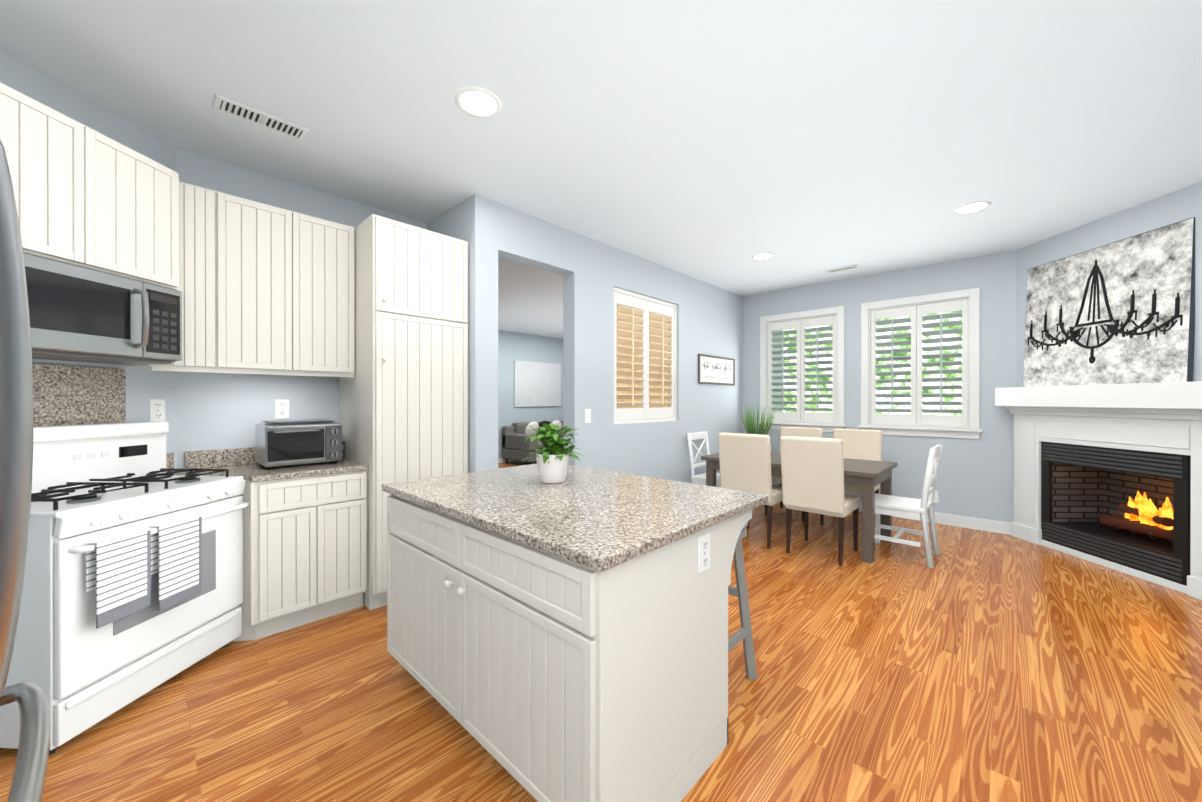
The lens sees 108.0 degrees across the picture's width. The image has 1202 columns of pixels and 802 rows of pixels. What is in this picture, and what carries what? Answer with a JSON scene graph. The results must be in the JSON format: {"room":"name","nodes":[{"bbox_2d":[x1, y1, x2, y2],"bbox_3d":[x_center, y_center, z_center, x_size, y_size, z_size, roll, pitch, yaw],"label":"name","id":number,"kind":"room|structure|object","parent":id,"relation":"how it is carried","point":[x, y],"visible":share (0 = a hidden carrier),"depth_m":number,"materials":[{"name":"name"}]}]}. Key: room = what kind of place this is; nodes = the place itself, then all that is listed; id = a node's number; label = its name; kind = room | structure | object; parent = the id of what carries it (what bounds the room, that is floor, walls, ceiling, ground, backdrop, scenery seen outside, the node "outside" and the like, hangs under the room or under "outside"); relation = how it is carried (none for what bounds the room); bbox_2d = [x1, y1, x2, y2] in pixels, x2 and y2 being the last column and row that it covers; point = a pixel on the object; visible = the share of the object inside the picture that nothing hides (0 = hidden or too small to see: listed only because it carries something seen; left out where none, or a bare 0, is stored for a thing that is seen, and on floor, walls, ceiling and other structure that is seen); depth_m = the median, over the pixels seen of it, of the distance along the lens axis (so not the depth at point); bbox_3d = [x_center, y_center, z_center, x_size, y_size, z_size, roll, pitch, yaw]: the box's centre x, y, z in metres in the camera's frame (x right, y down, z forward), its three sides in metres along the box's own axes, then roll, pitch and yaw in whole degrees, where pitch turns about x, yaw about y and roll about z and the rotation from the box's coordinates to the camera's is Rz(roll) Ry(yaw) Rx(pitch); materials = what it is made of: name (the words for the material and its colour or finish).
{"room":"kitchen","nodes":[
{"label":"kitchen","id":0,"kind":"room"},
{"bbox_2d":[0,49,175,467],"bbox_3d":[-2.455,-0.072,1.743,0.140,2.650,1.450,0,0,3],"label":"wall","id":1,"kind":"structure","parent":0,"point":[144,386],"depth_m":2.15,"materials":[{"name":"paint"}]},
{"bbox_2d":[0,82,191,293],"bbox_3d":[-2.214,-0.815,1.731,0.740,0.565,0.786,0,0,43],"label":"upper cabinet","id":2,"kind":"object","parent":1,"relation":"attached to","point":[84,198],"depth_m":1.75,"materials":[{"name":"white wood"}]},
{"bbox_2d":[23,253,181,363],"bbox_3d":[-2.176,-0.351,1.732,0.412,0.352,0.736,0,0,3],"label":"microwave","id":3,"kind":"object","parent":2,"relation":"attached to","point":[78,314],"visible":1,"depth_m":1.77,"materials":[{"name":"silver metal"}]},
{"bbox_2d":[32,363,173,471],"bbox_3d":[-2.366,0.111,1.879,0.018,0.538,1.010,0,0,3],"label":"backsplash","id":4,"kind":"structure","parent":1,"relation":"attached to","point":[70,395],"depth_m":1.97,"materials":[{"name":"stone"}]},
{"bbox_2d":[150,399,164,420],"bbox_3d":[-2.348,0.052,2.313,0.009,0.120,0.075,0,0,3],"label":"outlet","id":5,"kind":"object","parent":1,"relation":"attached to","point":[157,409],"visible":0.88,"depth_m":2.31,"materials":[{"name":"plastic"}]},
{"bbox_2d":[176,148,426,468],"bbox_3d":[-1.928,-0.075,2.960,0.140,2.650,1.470,0,0,43],"label":"wall","id":6,"kind":"structure","parent":0,"point":[215,411],"depth_m":2.63,"materials":[{"name":"paint"}]},
{"bbox_2d":[114,185,203,371],"bbox_3d":[-2.236,-0.633,2.271,0.348,0.930,0.396,0,0,43],"label":"upper cabinet","id":7,"kind":"object","parent":6,"relation":"attached to","point":[193,296],"depth_m":2.22,"materials":[{"name":"white wood"}]},
{"bbox_2d":[200,188,283,374],"bbox_3d":[-2.015,-0.634,2.506,0.348,0.930,0.404,0,0,43],"label":"upper cabinet","id":8,"kind":"object","parent":6,"relation":"attached to","point":[264,289],"depth_m":2.35,"materials":[{"name":"white wood"}]},
{"bbox_2d":[275,400,288,418],"bbox_3d":[-2.014,0.051,2.760,0.009,0.120,0.075,0,0,43],"label":"outlet","id":9,"kind":"object","parent":6,"relation":"attached to","point":[281,409],"visible":1,"depth_m":2.76,"materials":[{"name":"plastic"}]},
{"bbox_2d":[272,209,354,377],"bbox_3d":[-1.797,-0.634,2.737,0.348,0.930,0.367,0,0,43],"label":"upper cabinet","id":10,"kind":"object","parent":6,"relation":"attached to","point":[319,254],"depth_m":2.61,"materials":[{"name":"white wood"}]},
{"bbox_2d":[427,201,464,240],"bbox_3d":[-1.165,-0.075,3.347,0.720,2.650,0.140,0,0,43],"label":"wall","id":11,"kind":"structure","parent":0,"point":[451,222],"depth_m":3.17,"materials":[{"name":"paint"}]},
{"bbox_2d":[498,330,562,457],"bbox_3d":[-3.025,-0.083,7.748,0.140,2.650,10.340,0,0,43],"label":"wall","id":12,"kind":"structure","parent":0,"point":[512,346],"depth_m":9.06,"materials":[{"name":"paint"}]},
{"bbox_2d":[498,457,517,462],"bbox_3d":[-2.948,1.187,7.718,0.014,0.110,10.000,0,0,43],"label":"baseboard","id":13,"kind":"structure","parent":12,"relation":"attached to","point":[501,460],"depth_m":8.76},
{"bbox_2d":[514,360,560,406],"bbox_3d":[-1.347,-0.356,9.402,0.033,0.950,1.250,0,0,43],"label":"framed picture","id":14,"kind":"object","parent":12,"relation":"attached to","point":[537,384],"visible":1,"depth_m":9.34},
{"bbox_2d":[0,461,1201,801],"bbox_3d":[0.724,1.278,4.263,10.700,0.060,10.400,0,0,43],"label":"floor","id":15,"kind":"structure","parent":0,"point":[972,665],"depth_m":1.81,"materials":[{"name":"brown wood"}]},
{"bbox_2d":[0,140,49,801],"bbox_3d":[-0.970,0.425,0.251,0.910,1.660,0.794,0,0,43],"label":"fridge","id":16,"kind":"object","parent":15,"relation":"on","point":[16,465],"visible":1,"depth_m":0.56,"materials":[{"name":"silver metal"}]},
{"bbox_2d":[0,421,249,754],"bbox_3d":[-2.070,0.679,1.898,0.564,1.147,0.744,0,0,3],"label":"range","id":17,"kind":"object","parent":15,"relation":"on","point":[132,590],"visible":0.96,"depth_m":1.76,"materials":[{"name":"white metal"}]},
{"bbox_2d":[86,514,201,628],"bbox_3d":[-1.819,0.682,1.761,0.281,0.350,0.324,0,0,43],"label":"towel","id":18,"kind":"object","parent":17,"relation":"hanging from","point":[135,570],"depth_m":1.72,"materials":[{"name":"white fabric"}]},
{"bbox_2d":[168,447,368,641],"bbox_3d":[-1.894,0.766,2.476,0.569,0.970,0.885,0,0,43],"label":"base cabinet","id":19,"kind":"object","parent":15,"relation":"on","point":[305,551],"visible":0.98,"depth_m":2.39,"materials":[{"name":"wood"}]},
{"bbox_2d":[255,419,341,469],"bbox_3d":[-1.795,0.249,2.608,0.337,0.262,0.380,0,0,43],"label":"toaster oven","id":20,"kind":"object","parent":19,"relation":"on","point":[286,442],"visible":1,"depth_m":2.51,"materials":[{"name":"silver metal"}]},
{"bbox_2d":[342,441,344,458],"bbox_3d":[-1.718,0.320,2.853,0.094,0.119,0.062,0,0,43],"label":"wall outlet","id":21,"kind":"object","parent":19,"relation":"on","point":[343,449],"visible":0.23,"depth_m":2.84,"materials":[{"name":"white plastic"}]},
{"bbox_2d":[339,214,467,609],"bbox_3d":[-1.337,0.075,2.985,0.680,2.350,0.616,0,0,43],"label":"pantry cabinet","id":22,"kind":"object","parent":15,"relation":"on","point":[403,403],"visible":0.83,"depth_m":2.71,"materials":[{"name":"white wood"}]},
{"bbox_2d":[502,421,562,463],"bbox_3d":[-0.849,0.839,9.230,0.940,0.800,2.320,0,0,43],"label":"sofa","id":23,"kind":"object","parent":15,"relation":"on","point":[514,437],"visible":0.29,"depth_m":8.43,"materials":[{"name":"grey fabric"}]},
{"bbox_2d":[525,420,561,437],"bbox_3d":[-1.172,0.584,8.930,0.184,0.361,0.989,0,0,43],"label":"sofa pillow","id":24,"kind":"object","parent":23,"relation":"on","point":[534,425],"visible":0.42,"depth_m":8.67,"materials":[{"name":"white fabric"}]},
{"bbox_2d":[382,488,751,801],"bbox_3d":[-0.191,0.833,1.867,1.330,0.838,0.964,0,0,43],"label":"kitchen island","id":25,"kind":"object","parent":15,"relation":"on","point":[566,640],"depth_m":1.33,"materials":[{"name":"wood"}]},
{"bbox_2d":[382,464,767,575],"bbox_3d":[-0.163,0.398,1.897,1.390,0.032,1.000,0,0,43],"label":"island countertop","id":26,"kind":"structure","parent":25,"relation":"on","point":[609,520],"depth_m":1.60,"materials":[{"name":"grey stone"}]},
{"bbox_2d":[521,423,582,483],"bbox_3d":[-0.231,0.240,2.063,0.319,0.283,0.303,0,0,43],"label":"potted plant","id":27,"kind":"object","parent":26,"relation":"on","point":[552,459],"visible":1,"depth_m":2.01,"materials":[{"name":"plant"}]},
{"bbox_2d":[698,533,709,573],"bbox_3d":[0.346,0.508,1.460,0.009,0.120,0.075,0,0,43],"label":"outlet","id":28,"kind":"object","parent":25,"relation":"attached to","point":[703,552],"visible":1,"depth_m":1.45,"materials":[{"name":"plastic"}]},
{"bbox_2d":[687,431,720,487],"bbox_3d":[1.242,0.801,4.764,0.477,0.897,0.410,0,0,43],"label":"chair","id":29,"kind":"object","parent":15,"relation":"on","point":[700,479],"visible":0.33,"depth_m":4.78,"materials":[{"name":"paint"}]},
{"bbox_2d":[728,522,756,679],"bbox_3d":[0.422,0.883,1.972,0.422,0.742,0.422,0,0,43],"label":"stool","id":30,"kind":"object","parent":15,"relation":"on","point":[744,631],"visible":0.21,"depth_m":1.96,"materials":[{"name":"grey wood"}]},
{"bbox_2d":[718,432,786,548],"bbox_3d":[1.402,0.766,3.961,0.450,0.968,0.580,0,0,43],"label":"chair","id":31,"kind":"object","parent":15,"relation":"on","point":[745,461],"visible":0.71,"depth_m":3.74,"materials":[{"name":"beige fabric"}]},
{"bbox_2d":[741,405,774,451],"bbox_3d":[1.916,0.641,5.381,0.387,1.210,0.471,0,0,43],"label":"grass plant","id":32,"kind":"object","parent":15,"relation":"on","point":[751,428],"visible":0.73,"depth_m":5.35,"materials":[{"name":"plant"}]},
{"bbox_2d":[765,426,822,521],"bbox_3d":[2.124,0.774,4.831,0.450,0.948,0.577,0,0,43],"label":"tufted chair","id":33,"kind":"object","parent":15,"relation":"on","point":[802,432],"visible":0.17,"depth_m":4.94,"materials":[{"name":"beige fabric"}]},
{"bbox_2d":[701,452,896,563],"bbox_3d":[1.818,0.898,4.112,1.500,0.700,0.820,0,0,43],"label":"dining table","id":34,"kind":"object","parent":15,"relation":"on","point":[867,476],"visible":0.58,"depth_m":3.50,"materials":[{"name":"grey wood"}]},
{"bbox_2d":[780,436,859,565],"bbox_3d":[1.802,0.767,3.584,0.450,0.968,0.580,0,0,43],"label":"chair","id":35,"kind":"object","parent":15,"relation":"on","point":[812,469],"visible":1,"depth_m":3.39,"materials":[{"name":"beige fabric"}]},
{"bbox_2d":[820,429,881,524],"bbox_3d":[2.539,0.775,4.440,0.450,0.948,0.577,0,0,43],"label":"tufted chair","id":36,"kind":"object","parent":15,"relation":"on","point":[863,444],"visible":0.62,"depth_m":4.53,"materials":[{"name":"beige fabric"}]},
{"bbox_2d":[875,445,941,567],"bbox_3d":[2.455,0.803,3.553,0.477,0.897,0.410,0,0,43],"label":"chair","id":37,"kind":"object","parent":15,"relation":"on","point":[906,507],"visible":0.75,"depth_m":3.45,"materials":[{"name":"paint"}]},
{"bbox_2d":[995,381,1201,599],"bbox_3d":[3.965,0.565,3.279,0.650,1.370,1.544,0,0,1],"label":"fireplace","id":38,"kind":"object","parent":15,"relation":"on","point":[1108,475],"visible":1,"depth_m":3.29,"materials":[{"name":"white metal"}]},
{"bbox_2d":[0,0,1201,338],"bbox_3d":[0.724,-1.432,4.258,10.700,0.060,10.400,0,0,43],"label":"ceiling","id":39,"kind":"structure","parent":0,"point":[722,142],"depth_m":2.10,"materials":[{"name":"paint"}]},
{"bbox_2d":[213,94,308,141],"bbox_3d":[-1.674,-1.391,2.162,0.140,0.013,0.360,0,0,43],"label":"ceiling vent","id":40,"kind":"object","parent":39,"relation":"in","point":[240,111],"visible":1,"depth_m":2.15,"materials":[{"name":"white metal"}]},
{"bbox_2d":[454,87,501,117],"bbox_3d":[-0.574,-1.394,2.047,0.214,0.008,0.214,0,0,43],"label":"recessed light","id":41,"kind":"object","parent":39,"relation":"in","point":[477,102],"visible":1,"depth_m":2.04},
{"bbox_2d":[752,253,774,259],"bbox_3d":[1.574,-1.398,4.228,0.214,0.008,0.214,0,0,43],"label":"recessed light","id":42,"kind":"object","parent":39,"relation":"in","point":[762,256],"visible":0.98,"depth_m":4.22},
{"bbox_2d":[824,264,859,273],"bbox_3d":[2.552,-1.396,4.625,0.320,0.013,0.110,0,0,43],"label":"ceiling vent","id":43,"kind":"object","parent":39,"relation":"in","point":[842,268],"visible":1,"depth_m":4.62,"materials":[{"name":"white metal"}]},
{"bbox_2d":[953,201,991,213],"bbox_3d":[2.682,-1.396,3.158,0.214,0.008,0.214,0,0,43],"label":"recessed light","id":44,"kind":"object","parent":39,"relation":"in","point":[972,207],"visible":1,"depth_m":3.15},
{"bbox_2d":[465,194,782,482],"bbox_3d":[1.509,-0.079,5.561,0.140,2.650,7.030,0,0,43],"label":"wall","id":45,"kind":"structure","parent":0,"point":[593,272],"depth_m":3.83,"materials":[{"name":"paint"}]},
{"bbox_2d":[585,409,590,422],"bbox_3d":[-0.113,0.129,3.730,0.008,0.116,0.072,0,0,43],"label":"switch plate","id":46,"kind":"object","parent":45,"relation":"attached to","point":[587,415],"visible":1,"depth_m":3.73,"materials":[{"name":"plastic"}]},
{"bbox_2d":[614,287,676,424],"bbox_3d":[0.450,-0.417,4.401,0.083,1.269,1.069,0,0,43],"label":"window","id":47,"kind":"structure","parent":45,"relation":"in","point":[633,304],"depth_m":4.38,"materials":[{"name":"white wood"}]},
{"bbox_2d":[698,354,734,384],"bbox_3d":[1.429,-0.374,5.355,0.022,0.344,0.884,0,0,43],"label":"wall sign","id":48,"kind":"object","parent":45,"relation":"attached to","point":[717,370],"visible":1,"depth_m":5.32,"materials":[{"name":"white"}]},
{"bbox_2d":[743,250,1015,522],"bbox_3d":[2.933,-0.078,5.024,2.670,2.650,0.140,0,0,43],"label":"wall","id":49,"kind":"structure","parent":0,"point":[974,478],"depth_m":4.41,"materials":[{"name":"paint"}]},
{"bbox_2d":[759,306,845,431],"bbox_3d":[2.480,-0.367,5.411,1.030,1.465,0.194,0,0,43],"label":"window","id":50,"kind":"structure","parent":49,"relation":"in","point":[834,419],"depth_m":5.37,"materials":[{"name":"white wood"}]},
{"bbox_2d":[858,288,981,438],"bbox_3d":[3.332,-0.365,4.609,1.050,1.465,0.194,0,0,43],"label":"window","id":51,"kind":"structure","parent":49,"relation":"in","point":[968,306],"depth_m":4.56,"materials":[{"name":"white wood"}]},
{"bbox_2d":[933,491,937,502],"bbox_3d":[3.409,0.978,4.475,0.075,0.120,0.009,0,0,43],"label":"outlet","id":52,"kind":"object","parent":49,"relation":"attached to","point":[935,499],"visible":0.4,"depth_m":4.46,"materials":[{"name":"plastic"}]},
{"bbox_2d":[858,502,1010,534],"bbox_3d":[2.878,1.192,4.969,2.670,0.110,0.018,0,0,43],"label":"baseboard","id":53,"kind":"structure","parent":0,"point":[976,523],"depth_m":4.26,"materials":[{"name":"white wood"}]},
{"bbox_2d":[1016,182,1201,386],"bbox_3d":[3.889,-0.073,2.317,0.140,2.650,3.720,0,0,1],"label":"wall","id":54,"kind":"structure","parent":0,"point":[1185,203],"depth_m":3.23,"materials":[{"name":"paint"}]},
{"bbox_2d":[1023,217,1194,386],"bbox_3d":[3.831,-0.655,3.377,0.077,1.063,1.122,0,0,1],"label":"framed picture","id":55,"kind":"object","parent":54,"relation":"attached to","point":[1120,312],"visible":1,"depth_m":3.22,"materials":[{"name":"paper"}]},
{"label":"outside","id":56,"kind":"structure","parent":0,"visible":0},
{"bbox_2d":[783,311,961,414],"bbox_3d":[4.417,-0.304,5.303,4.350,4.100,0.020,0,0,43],"label":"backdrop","id":57,"kind":"structure","parent":56,"point":[894,376],"depth_m":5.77,"materials":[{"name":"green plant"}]},
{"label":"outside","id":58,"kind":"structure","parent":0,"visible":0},
{"bbox_2d":[616,304,667,408],"bbox_3d":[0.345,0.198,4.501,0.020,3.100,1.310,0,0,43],"label":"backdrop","id":59,"kind":"structure","parent":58,"point":[630,392],"depth_m":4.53,"materials":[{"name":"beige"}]}
]}

